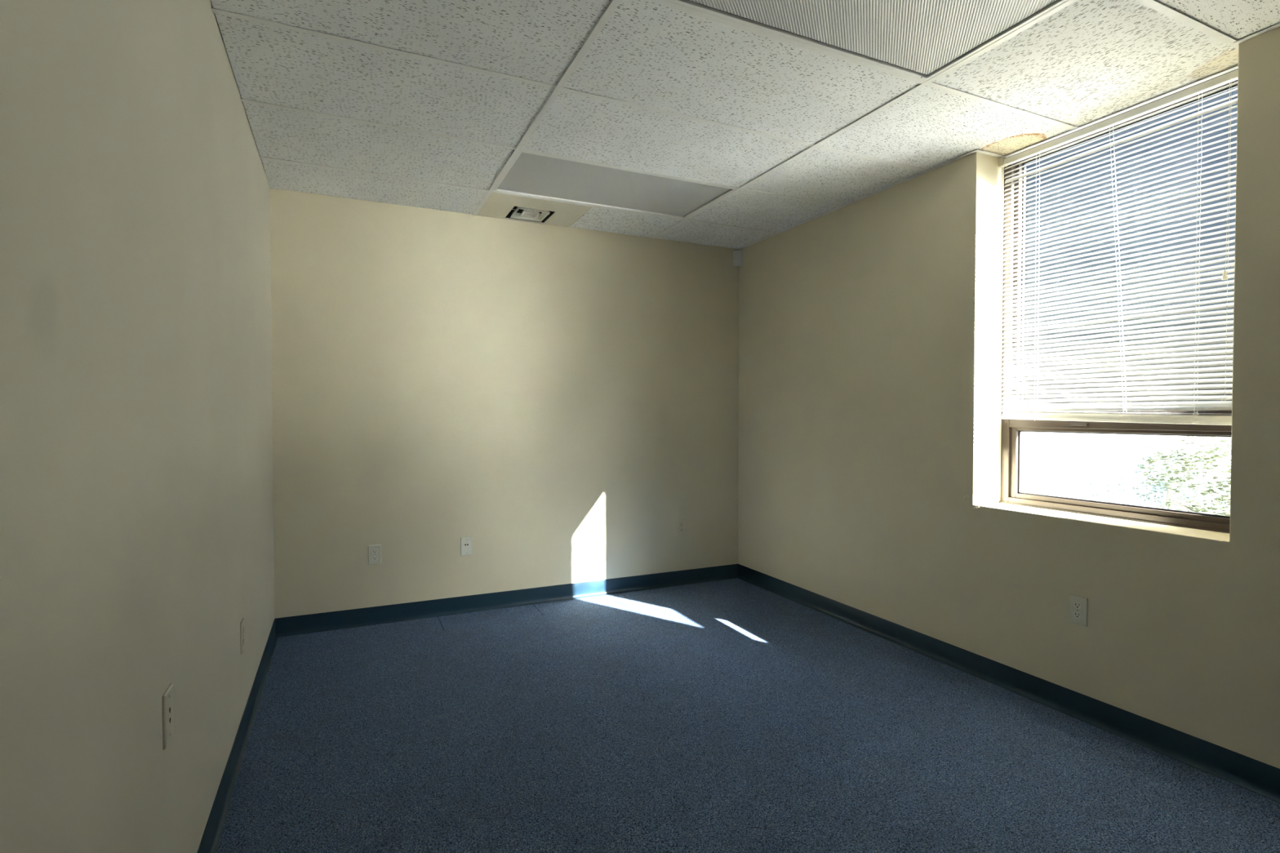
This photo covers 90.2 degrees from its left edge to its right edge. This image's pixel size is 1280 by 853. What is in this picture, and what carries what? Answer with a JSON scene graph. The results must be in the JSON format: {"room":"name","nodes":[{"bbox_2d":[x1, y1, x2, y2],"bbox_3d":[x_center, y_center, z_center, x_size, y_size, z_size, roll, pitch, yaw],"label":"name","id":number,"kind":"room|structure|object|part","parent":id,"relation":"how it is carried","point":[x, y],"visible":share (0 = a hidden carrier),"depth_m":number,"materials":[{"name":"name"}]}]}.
{"room":"empty office room","nodes":[
{"label":"empty office room","id":0,"kind":"room"},
{"bbox_2d":[0,0,274,852],"bbox_3d":[-0.543,-0.137,0.198,0.120,2.720,7.200,-1,1,-25],"label":"wall","id":1,"kind":"structure","parent":0,"point":[136,481],"depth_m":1.13,"materials":[{"name":"beige paint"}]},
{"bbox_2d":[162,683,173,750],"bbox_3d":[-1.014,0.622,1.371,0.006,0.114,0.070,-1,1,-25],"label":"wall plate","id":2,"kind":"object","parent":1,"relation":"attached to","point":[167,697],"visible":1,"depth_m":1.36,"materials":[{"name":"beige plastic"}]},
{"bbox_2d":[196,618,277,852],"bbox_3d":[-0.482,1.171,0.252,0.016,0.102,7.200,-1,1,-25],"label":"baseboard","id":3,"kind":"structure","parent":1,"relation":"attached to","point":[211,837],"depth_m":2.18,"materials":[{"name":"blue plastic"}]},
{"bbox_2d":[240,617,244,654],"bbox_3d":[-1.481,0.781,2.376,0.007,0.114,0.070,-1,1,-25],"label":"duplex outlet","id":4,"kind":"object","parent":1,"relation":"attached to","point":[242,624],"visible":1,"depth_m":2.35,"materials":[{"name":"beige plastic"}]},
{"bbox_2d":[269,186,738,618],"bbox_3d":[-0.578,-0.215,4.220,3.460,2.720,0.120,-1,1,-25],"label":"wall","id":5,"kind":"structure","parent":0,"point":[554,398],"depth_m":3.98,"materials":[{"name":"beige paint"}]},
{"bbox_2d":[368,544,381,564],"bbox_3d":[-1.546,0.748,3.717,0.070,0.114,0.007,-1,1,-25],"label":"duplex outlet","id":6,"kind":"object","parent":5,"relation":"attached to","point":[374,551],"visible":1,"depth_m":3.71,"materials":[{"name":"beige plastic"}]},
{"bbox_2d":[371,555,377,560],"bbox_3d":[-1.545,0.767,3.715,0.034,0.028,0.002,-1,1,-25],"label":"receptacle","id":7,"kind":"object","parent":6,"relation":"attached to","point":[373,557],"depth_m":3.71,"materials":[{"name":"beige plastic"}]},
{"bbox_2d":[371,548,377,554],"bbox_3d":[-1.545,0.728,3.714,0.034,0.028,0.002,-1,1,-25],"label":"receptacle","id":8,"kind":"object","parent":6,"relation":"attached to","point":[374,551],"depth_m":3.71,"materials":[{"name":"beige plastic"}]},
{"bbox_2d":[460,536,472,555],"bbox_3d":[-1.072,0.740,3.938,0.070,0.114,0.006,-1,1,-25],"label":"wall plate","id":9,"kind":"object","parent":5,"relation":"attached to","point":[466,543],"visible":1,"depth_m":3.94,"materials":[{"name":"beige plastic"}]},
{"bbox_2d":[275,564,737,637],"bbox_3d":[-0.634,1.095,4.144,3.033,0.102,0.016,-1,1,-25],"label":"baseboard","id":10,"kind":"structure","parent":5,"relation":"attached to","point":[347,619],"depth_m":4.00,"materials":[{"name":"blue plastic"}]},
{"bbox_2d":[676,519,685,535],"bbox_3d":[0.299,0.725,4.577,0.070,0.114,0.007,-1,1,-25],"label":"duplex outlet","id":11,"kind":"object","parent":5,"relation":"attached to","point":[681,524],"visible":1,"depth_m":4.57,"materials":[{"name":"plastic"}]},
{"bbox_2d":[733,250,742,266],"bbox_3d":[0.726,-1.243,4.717,0.068,0.112,0.029,0,1,20],"label":"sensor","id":12,"kind":"object","parent":5,"relation":"attached to","point":[737,255],"visible":1,"depth_m":4.71,"materials":[{"name":"white plastic"}]},
{"bbox_2d":[210,0,1279,249],"bbox_3d":[0.970,-1.424,0.879,3.460,0.373,7.440,-1,1,-25],"label":"ceiling","id":13,"kind":"structure","parent":0,"point":[424,104],"depth_m":2.43,"materials":[{"name":"tile"}]},
{"bbox_2d":[476,192,592,226],"bbox_3d":[-0.644,-1.365,3.839,0.602,0.135,0.467,-1,1,-25],"label":"ceiling vent","id":14,"kind":"object","parent":13,"relation":"in","point":[501,206],"visible":0.92,"depth_m":3.84,"materials":[{"name":"beige metal"}]},
{"bbox_2d":[493,151,735,218],"bbox_3d":[-0.139,-1.341,3.477,1.207,0.106,0.598,-1,1,-25],"label":"recessed light","id":15,"kind":"object","parent":13,"relation":"in","point":[530,174],"visible":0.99,"depth_m":3.45,"materials":[{"name":"plastic"}]},
{"bbox_2d":[666,0,1067,80],"bbox_3d":[0.634,-1.309,1.820,1.207,0.106,0.598,-1,1,-25],"label":"recessed light","id":16,"kind":"object","parent":13,"relation":"in","point":[922,39],"visible":1,"depth_m":2.00,"materials":[{"name":"plastic"}]},
{"bbox_2d":[215,577,1279,852],"bbox_3d":[0.970,1.269,0.932,3.460,0.120,7.440,-1,1,-25],"label":"floor","id":17,"kind":"structure","parent":0,"point":[735,715],"depth_m":2.30,"materials":[{"name":"blue carpet"}]},
{"bbox_2d":[737,26,1279,768],"bbox_3d":[2.395,-0.164,1.569,0.314,2.720,7.200,-1,1,-25],"label":"wall","id":18,"kind":"structure","parent":0,"point":[870,328],"depth_m":3.04,"materials":[{"name":"beige paint"}]},
{"bbox_2d":[737,564,1279,803],"bbox_3d":[2.252,1.147,1.528,0.016,0.102,7.200,-1,1,-25],"label":"baseboard","id":19,"kind":"structure","parent":18,"relation":"attached to","point":[1258,777],"depth_m":2.63,"materials":[{"name":"blue plastic"}]},
{"bbox_2d":[1068,593,1088,626],"bbox_3d":[1.766,0.741,2.571,0.007,0.114,0.070,-1,1,-25],"label":"duplex outlet","id":20,"kind":"object","parent":18,"relation":"attached to","point":[1077,604],"visible":1,"depth_m":2.57,"materials":[{"name":"beige plastic"}]},
{"bbox_2d":[1072,611,1081,619],"bbox_3d":[1.764,0.760,2.571,0.002,0.028,0.034,-1,1,-25],"label":"receptacle","id":21,"kind":"object","parent":20,"relation":"attached to","point":[1076,615],"depth_m":2.57,"materials":[{"name":"beige plastic"}]},
{"bbox_2d":[1073,601,1082,609],"bbox_3d":[1.764,0.721,2.570,0.002,0.028,0.034,-1,1,-25],"label":"receptacle","id":22,"kind":"object","parent":20,"relation":"attached to","point":[1077,605],"depth_m":2.57,"materials":[{"name":"beige plastic"}]},
{"bbox_2d":[999,65,1238,533],"bbox_3d":[1.981,-0.460,2.649,0.107,1.670,0.956,-1,1,-25],"label":"window","id":23,"kind":"structure","parent":18,"relation":"in","point":[1011,429],"depth_m":2.77,"materials":[{"name":"beige metal"}]},
{"bbox_2d":[999,69,1238,425],"bbox_3d":[1.917,-0.638,2.616,0.040,1.257,0.954,-1,1,-25],"label":"mini blind","id":24,"kind":"object","parent":23,"relation":"attached to","point":[1066,411],"visible":0.92,"depth_m":2.55,"materials":[{"name":"beige metal"}]},
{"bbox_3d":[1.796,-0.646,2.888,0.025,1.186,0.011,-1,1,-25],"label":"ladder cord","id":25,"kind":"part","parent":24,"relation":"part of","materials":[{"name":"white fabric"}]},
{"bbox_3d":[1.925,-0.036,2.625,0.018,0.051,0.917,-1,1,-25],"label":"rail","id":26,"kind":"part","parent":24,"relation":"part of","materials":[{"name":"white metal"}]},
{"bbox_3d":[1.938,-0.641,2.584,0.025,1.186,0.067,-1,1,-25],"label":"ladder cord","id":27,"kind":"part","parent":24,"relation":"part of","materials":[{"name":"white fabric"}]},
{"bbox_3d":[2.050,-0.636,2.345,0.025,1.186,0.010,-1,1,-25],"label":"ladder cord","id":28,"kind":"part","parent":24,"relation":"part of","materials":[{"name":"white fabric"}]},
{"bbox_3d":[2.074,-0.891,2.249,0.004,0.677,0.004,-1,1,-25],"label":"lift cord","id":29,"kind":"part","parent":24,"relation":"part of","materials":[{"name":"white fabric"}]},
{"bbox_3d":[2.076,-0.666,2.249,0.004,1.127,0.004,-1,1,-25],"label":"lift cord","id":30,"kind":"part","parent":24,"relation":"part of","materials":[{"name":"white fabric"}]},
{"bbox_3d":[1.971,0.178,2.657,0.036,0.335,0.874,-1,1,-25],"label":"sash","id":31,"kind":"part","parent":23,"relation":"part of","materials":[{"name":"beige metal"}]},
{"bbox_3d":[1.989,-0.655,2.649,0.050,1.189,0.874,-1,1,-25],"label":"sash","id":32,"kind":"part","parent":23,"relation":"part of","materials":[{"name":"beige metal"}]},
{"label":"outside","id":33,"kind":"structure","parent":0,"visible":0},
{"bbox_2d":[1021,431,1231,514],"bbox_3d":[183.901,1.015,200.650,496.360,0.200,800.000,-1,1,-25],"label":"ground","id":34,"kind":"structure","parent":33,"point":[1048,460],"depth_m":67.06,"materials":[{"name":"white"}]},
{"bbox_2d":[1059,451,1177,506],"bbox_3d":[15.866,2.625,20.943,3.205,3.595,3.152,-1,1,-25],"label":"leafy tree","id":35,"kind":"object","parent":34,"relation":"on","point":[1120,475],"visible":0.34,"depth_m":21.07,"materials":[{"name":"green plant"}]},
{"bbox_2d":[1075,443,1230,514],"bbox_3d":[10.793,2.458,13.116,3.802,4.233,2.521,0,1,17],"label":"leafy tree","id":36,"kind":"object","parent":34,"relation":"on","point":[1168,494],"visible":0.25,"depth_m":13.13,"materials":[{"name":"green plant"}]},
{"bbox_2d":[1125,435,1231,513],"bbox_3d":[15.196,2.133,16.367,3.749,4.757,3.778,0,1,-15],"label":"leafy tree","id":37,"kind":"object","parent":34,"relation":"on","point":[1175,439],"visible":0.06,"depth_m":16.73,"materials":[{"name":"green plant"}]},
{"bbox_2d":[1137,435,1231,516],"bbox_3d":[9.746,2.211,10.170,3.815,4.843,3.641,0,1,-22],"label":"leafy tree","id":38,"kind":"object","parent":34,"relation":"on","point":[1213,458],"visible":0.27,"depth_m":10.63,"materials":[{"name":"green plant"}]}
]}

